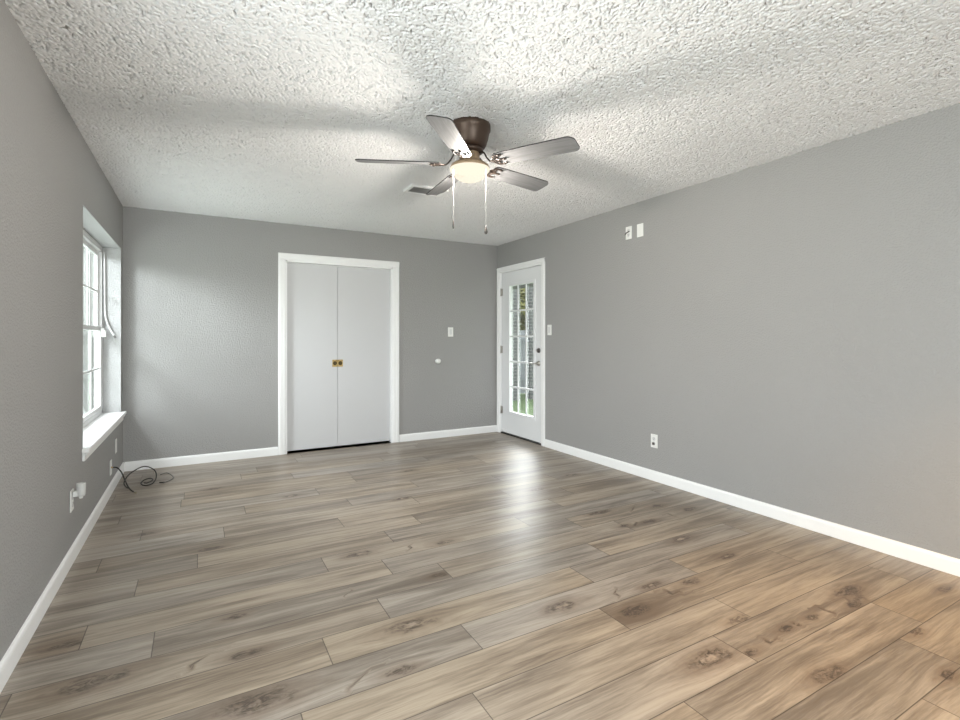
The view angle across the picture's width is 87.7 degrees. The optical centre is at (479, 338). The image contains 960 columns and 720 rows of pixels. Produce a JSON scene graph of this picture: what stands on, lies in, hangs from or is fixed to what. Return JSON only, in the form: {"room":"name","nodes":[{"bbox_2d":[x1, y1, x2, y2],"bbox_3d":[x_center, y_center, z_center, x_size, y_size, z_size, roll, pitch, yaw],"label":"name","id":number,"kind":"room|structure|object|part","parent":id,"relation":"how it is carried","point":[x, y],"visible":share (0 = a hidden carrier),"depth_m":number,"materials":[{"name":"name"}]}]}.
{"room":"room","nodes":[
{"label":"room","id":0,"kind":"room"},
{"bbox_2d":[0,0,122,660],"bbox_3d":[-1.338,-0.011,0.973,0.160,2.510,8.528,0,0,-29],"label":"wall","id":1,"kind":"structure","parent":0,"point":[48,170],"depth_m":2.20,"materials":[{"name":"grey paint"}]},
{"bbox_2d":[0,462,123,693],"bbox_3d":[-1.262,1.180,1.016,0.014,0.086,8.208,0,0,-29],"label":"baseboard","id":2,"kind":"structure","parent":1,"relation":"attached to","point":[9,661],"depth_m":2.27,"materials":[{"name":"white paint"}]},
{"bbox_2d":[70,488,73,512],"bbox_3d":[-2.230,0.886,2.733,0.009,0.116,0.072,0,0,-29],"label":"wall outlet","id":3,"kind":"object","parent":1,"relation":"attached to","point":[72,490],"visible":1,"depth_m":2.71,"materials":[{"name":"white plastic"}]},
{"bbox_2d":[73,482,85,498],"bbox_3d":[-2.202,0.839,2.749,0.056,0.086,0.043,0,0,-29],"label":"plug","id":4,"kind":"object","parent":3,"relation":"attached to","point":[80,491],"visible":1,"depth_m":2.74,"materials":[{"name":"white plastic"}]},
{"bbox_2d":[82,205,126,460],"bbox_3d":[-2.871,-0.035,3.712,0.222,1.544,1.785,0,0,-29],"label":"window","id":5,"kind":"structure","parent":1,"relation":"in","point":[99,423],"depth_m":4.36,"materials":[{"name":"white paint"}]},
{"bbox_2d":[83,248,95,324],"bbox_3d":[-2.951,-0.411,3.661,0.007,0.619,1.523,0,0,-29],"label":"grille","id":6,"kind":"object","parent":5,"relation":"attached to","point":[92,250],"depth_m":4.30,"materials":[{"name":"white plastic"}]},
{"bbox_3d":[-2.950,-0.411,3.661,0.022,0.691,1.595,0,0,-29],"label":"sash","id":7,"kind":"part","parent":5,"relation":"part of","materials":[{"name":"white plastic"}]},
{"bbox_2d":[83,330,99,411],"bbox_3d":[-2.932,0.261,3.672,0.007,0.654,1.523,0,0,-29],"label":"grille","id":8,"kind":"object","parent":5,"relation":"attached to","point":[97,408],"depth_m":4.29,"materials":[{"name":"white plastic"}]},
{"bbox_3d":[-2.931,0.261,3.672,0.022,0.726,1.595,0,0,-29],"label":"sash","id":9,"kind":"part","parent":5,"relation":"part of","materials":[{"name":"white plastic"}]},
{"bbox_3d":[-2.942,-0.072,3.666,0.054,1.462,1.685,0,0,-29],"label":"frame","id":10,"kind":"part","parent":5,"relation":"part of","materials":[{"name":"white plastic"}]},
{"bbox_2d":[101,328,106,336],"bbox_3d":[-3.272,-0.049,4.344,0.032,0.076,0.100,0,0,-29],"label":"sensor","id":11,"kind":"object","parent":5,"relation":"attached to","point":[103,331],"visible":1,"depth_m":4.35,"materials":[{"name":"white plastic"}]},
{"bbox_2d":[103,252,116,337],"bbox_3d":[-3.268,-0.379,4.414,0.099,0.763,0.018,0,0,-17],"label":"hanging cord","id":12,"kind":"object","parent":5,"relation":"hanging from","point":[107,323],"visible":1,"depth_m":4.40,"materials":[{"name":"white plastic"}]},
{"bbox_2d":[110,459,112,475],"bbox_3d":[-2.905,1.019,3.944,0.018,0.116,0.072,0,0,-29],"label":"wall plate","id":13,"kind":"object","parent":1,"relation":"attached to","point":[111,467],"visible":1,"depth_m":3.93,"materials":[{"name":"white plastic"}]},
{"bbox_2d":[115,438,116,453],"bbox_3d":[-3.049,0.902,4.188,0.007,0.116,0.072,0,0,-29],"label":"wall plate","id":14,"kind":"object","parent":1,"relation":"attached to","point":[116,438],"visible":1,"depth_m":4.18,"materials":[{"name":"white plastic"}]},
{"bbox_2d":[123,206,496,462],"bbox_3d":[-1.557,-0.011,5.627,4.021,2.510,0.120,0,0,-29],"label":"wall","id":15,"kind":"structure","parent":0,"point":[200,292],"depth_m":5.08,"materials":[{"name":"grey paint"}]},
{"bbox_2d":[124,447,277,471],"bbox_3d":[-2.691,1.180,4.913,1.318,0.086,0.014,0,0,-29],"label":"baseboard","id":16,"kind":"structure","parent":15,"relation":"attached to","point":[272,451],"depth_m":4.88,"materials":[{"name":"white paint"}]},
{"bbox_2d":[287,263,337,450],"bbox_3d":[-1.832,0.200,5.465,0.536,2.008,0.042,0,0,-29],"label":"door","id":17,"kind":"structure","parent":15,"relation":"in","point":[312,362],"depth_m":5.45,"materials":[{"name":"white paint"}]},
{"bbox_2d":[278,252,398,454],"bbox_3d":[-1.562,0.162,5.614,1.333,2.123,0.139,0,0,-29],"label":"trim","id":18,"kind":"structure","parent":15,"relation":"attached to","point":[283,258],"depth_m":5.49,"materials":[{"name":"white paint"}]},
{"bbox_2d":[337,266,389,445],"bbox_3d":[-1.332,0.200,5.748,0.609,2.008,0.042,0,0,-29],"label":"door","id":19,"kind":"structure","parent":15,"relation":"in","point":[363,294],"depth_m":5.73,"materials":[{"name":"white paint"}]},
{"bbox_2d":[399,425,496,441],"bbox_3d":[-0.361,1.180,6.223,1.353,0.086,0.014,0,0,-29],"label":"baseboard","id":20,"kind":"structure","parent":15,"relation":"attached to","point":[493,428],"depth_m":6.19,"materials":[{"name":"white paint"}]},
{"bbox_2d":[448,327,452,336],"bbox_3d":[-0.365,-0.079,6.223,0.072,0.116,0.009,0,0,-29],"label":"light switch","id":21,"kind":"object","parent":15,"relation":"attached to","point":[450,329],"visible":1,"depth_m":6.22,"materials":[{"name":"white plastic"}]},
{"bbox_2d":[0,432,959,719],"bbox_3d":[0.289,1.224,2.346,4.221,0.001,9.264,0,0,-29],"label":"floor","id":22,"kind":"structure","parent":0,"point":[492,575],"depth_m":2.33,"materials":[{"name":"laminate"}]},
{"bbox_2d":[113,467,136,493],"bbox_3d":[-2.800,1.119,3.979,0.195,0.210,0.081,0,0,4],"label":"cable","id":23,"kind":"object","parent":22,"relation":"on","point":[113,467],"visible":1,"depth_m":4.00,"materials":[{"name":"black rubber"}]},
{"bbox_2d":[123,466,156,487],"bbox_3d":[-2.848,1.159,4.201,0.233,0.130,0.215,0,0,-44],"label":"cable","id":24,"kind":"object","parent":22,"relation":"on","point":[142,466],"visible":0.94,"depth_m":4.24,"materials":[{"name":"black rubber"}]},
{"bbox_2d":[501,431,540,444],"bbox_3d":[0.571,1.217,6.148,0.202,0.014,0.884,0,0,-29],"label":"threshold","id":25,"kind":"object","parent":22,"relation":"on","point":[519,437],"visible":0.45,"depth_m":6.09,"materials":[{"name":"metal"}]},
{"bbox_2d":[5,0,959,245],"bbox_3d":[0.484,-1.224,1.998,4.061,0.026,8.248,0,0,-29],"label":"ceiling","id":26,"kind":"structure","parent":0,"point":[260,110],"depth_m":2.45,"materials":[{"name":"white paint"}]},
{"bbox_2d":[403,183,448,196],"bbox_3d":[-0.440,-1.206,4.072,0.320,0.024,0.200,0,0,-29],"label":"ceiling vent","id":27,"kind":"object","parent":26,"relation":"in","point":[413,188],"visible":0.82,"depth_m":4.04,"materials":[{"name":"white metal"}]},
{"bbox_2d":[355,115,579,233],"bbox_3d":[-0.064,-0.905,2.888,1.226,0.624,1.201,0,0,-29],"label":"ceiling fan","id":28,"kind":"object","parent":26,"relation":"hanging from","point":[466,137],"visible":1,"depth_m":2.75,"materials":[{"name":"grey wood"}]},
{"bbox_3d":[-0.457,-0.990,2.808,0.468,0.006,0.132,0,13,-6],"label":"blade","id":29,"kind":"part","parent":28,"relation":"part of","materials":[{"name":"grey wood"}]},
{"bbox_3d":[-0.220,-0.990,3.216,0.132,0.006,0.468,-14,6,-23],"label":"blade","id":30,"kind":"part","parent":28,"relation":"part of","materials":[{"name":"grey wood"}]},
{"bbox_3d":[-0.143,-0.990,2.457,0.132,0.006,0.468,13,3,12],"label":"blade","id":31,"kind":"part","parent":28,"relation":"part of","materials":[{"name":"grey wood"}]},
{"bbox_3d":[-0.150,-0.838,2.849,0.008,0.327,0.004,0,0,7],"label":"pull chain","id":32,"kind":"part","parent":28,"relation":"part of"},
{"bbox_3d":[-0.058,-0.927,2.849,0.230,0.074,0.230,0,0,-29],"label":"lamp shade","id":33,"kind":"part","parent":28,"relation":"part of","materials":[{"name":"white glass"}]},
{"bbox_3d":[0.241,-0.990,3.117,0.468,0.006,0.132,0,-13,-42],"label":"blade","id":34,"kind":"part","parent":28,"relation":"part of","materials":[{"name":"grey wood"}]},
{"bbox_3d":[0.289,-0.990,2.648,0.468,0.006,0.132,0,-13,30],"label":"blade","id":35,"kind":"part","parent":28,"relation":"part of","materials":[{"name":"grey wood"}]},
{"bbox_2d":[497,103,959,558],"bbox_3d":[2.307,-0.011,3.023,0.160,2.510,8.528,0,0,-29],"label":"wall","id":36,"kind":"structure","parent":0,"point":[786,330],"depth_m":3.30,"materials":[{"name":"grey paint"}]},
{"bbox_2d":[500,265,540,442],"bbox_3d":[0.482,0.181,6.105,0.110,2.041,0.892,0,0,-29],"label":"door","id":37,"kind":"structure","parent":36,"relation":"in","point":[526,426],"depth_m":6.16,"materials":[{"name":"white wood"}]},
{"bbox_2d":[510,284,532,414],"bbox_3d":[0.514,0.134,6.094,0.011,1.590,0.530,0,0,-29],"label":"grille","id":38,"kind":"object","parent":37,"relation":"attached to","point":[511,285],"depth_m":6.17,"materials":[{"name":"white wood"}]},
{"bbox_3d":[0.502,0.134,6.088,0.013,1.650,0.590,0,0,-29],"label":"glazing frame","id":39,"kind":"part","parent":37,"relation":"part of","materials":[{"name":"white wood"}]},
{"bbox_2d":[496,257,544,446],"bbox_3d":[0.546,0.154,6.134,0.179,2.138,1.034,0,0,-29],"label":"trim","id":40,"kind":"structure","parent":36,"relation":"attached to","point":[537,262],"depth_m":6.07,"materials":[{"name":"white paint"}]},
{"bbox_2d":[513,283,532,289],"bbox_3d":[0.577,-0.931,7.208,0.828,0.290,6.000,0,0,-29],"label":"porch roof","id":41,"kind":"structure","parent":36,"relation":"attached to","point":[529,284],"depth_m":7.77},
{"bbox_2d":[547,325,551,334],"bbox_3d":[0.774,-0.093,5.575,0.009,0.116,0.072,0,0,-29],"label":"light switch","id":42,"kind":"object","parent":36,"relation":"attached to","point":[549,327],"visible":1,"depth_m":5.57,"materials":[{"name":"white plastic"}]},
{"bbox_2d":[625,226,631,239],"bbox_3d":[1.343,-0.959,4.541,0.030,0.116,0.072,0,0,-29],"label":"wall outlet","id":43,"kind":"object","parent":36,"relation":"attached to","point":[628,233],"visible":1,"depth_m":4.54,"materials":[{"name":"white plastic"}]},
{"bbox_2d":[637,223,642,236],"bbox_3d":[1.419,-0.958,4.429,0.007,0.116,0.072,0,0,-29],"label":"wall plate","id":44,"kind":"object","parent":36,"relation":"attached to","point":[639,226],"visible":1,"depth_m":4.43,"materials":[{"name":"white plastic"}]},
{"bbox_2d":[651,434,657,447],"bbox_3d":[1.491,0.882,4.289,0.020,0.116,0.072,0,0,-29],"label":"wall outlet","id":45,"kind":"object","parent":36,"relation":"attached to","point":[654,438],"visible":1,"depth_m":4.28,"materials":[{"name":"white plastic"}]},
{"bbox_2d":[545,439,959,576],"bbox_3d":[2.489,1.180,2.522,0.014,0.086,7.156,0,0,-29],"label":"baseboard","id":46,"kind":"structure","parent":36,"relation":"attached to","point":[944,563],"depth_m":3.30,"materials":[{"name":"white paint"}]},
{"label":"outside","id":47,"kind":"structure","parent":0,"visible":0},
{"bbox_2d":[89,360,532,415],"bbox_3d":[1.907,1.554,6.809,70.000,0.300,70.000,0,0,-29],"label":"lawn","id":48,"kind":"structure","parent":47,"point":[522,402],"depth_m":10.60,"materials":[{"name":"green plant"}]},
{"bbox_2d":[83,246,93,415],"bbox_3d":[-7.927,-0.296,6.090,6.152,3.360,0.077,0,0,-29],"label":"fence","id":49,"kind":"object","parent":48,"relation":"on","point":[86,377],"visible":0.02,"depth_m":7.33,"materials":[{"name":"white"}]},
{"bbox_2d":[513,289,519,400],"bbox_3d":[0.614,0.024,11.302,0.550,2.760,0.260,0,0,-29],"label":"pillar","id":50,"kind":"structure","parent":48,"relation":"on","point":[514,291],"depth_m":11.29,"materials":[{"name":"grey brick"}]},
{"bbox_2d":[520,330,524,393],"bbox_3d":[1.108,0.584,12.547,5.032,1.600,0.077,0,0,-29],"label":"fence","id":51,"kind":"object","parent":48,"relation":"on","point":[522,332],"visible":0.02,"depth_m":12.54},
{"bbox_2d":[520,288,524,329],"bbox_3d":[1.074,-0.179,14.749,2.629,3.185,2.672,0,0,-7],"label":"tree","id":52,"kind":"object","parent":48,"relation":"on","point":[522,291],"visible":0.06,"depth_m":13.83,"materials":[{"name":"green plant"}]},
{"bbox_2d":[525,287,532,398],"bbox_3d":[1.351,0.024,11.716,0.560,2.760,0.260,0,0,-29],"label":"pillar","id":53,"kind":"structure","parent":48,"relation":"on","point":[530,289],"depth_m":11.52,"materials":[{"name":"grey brick"}]}
]}

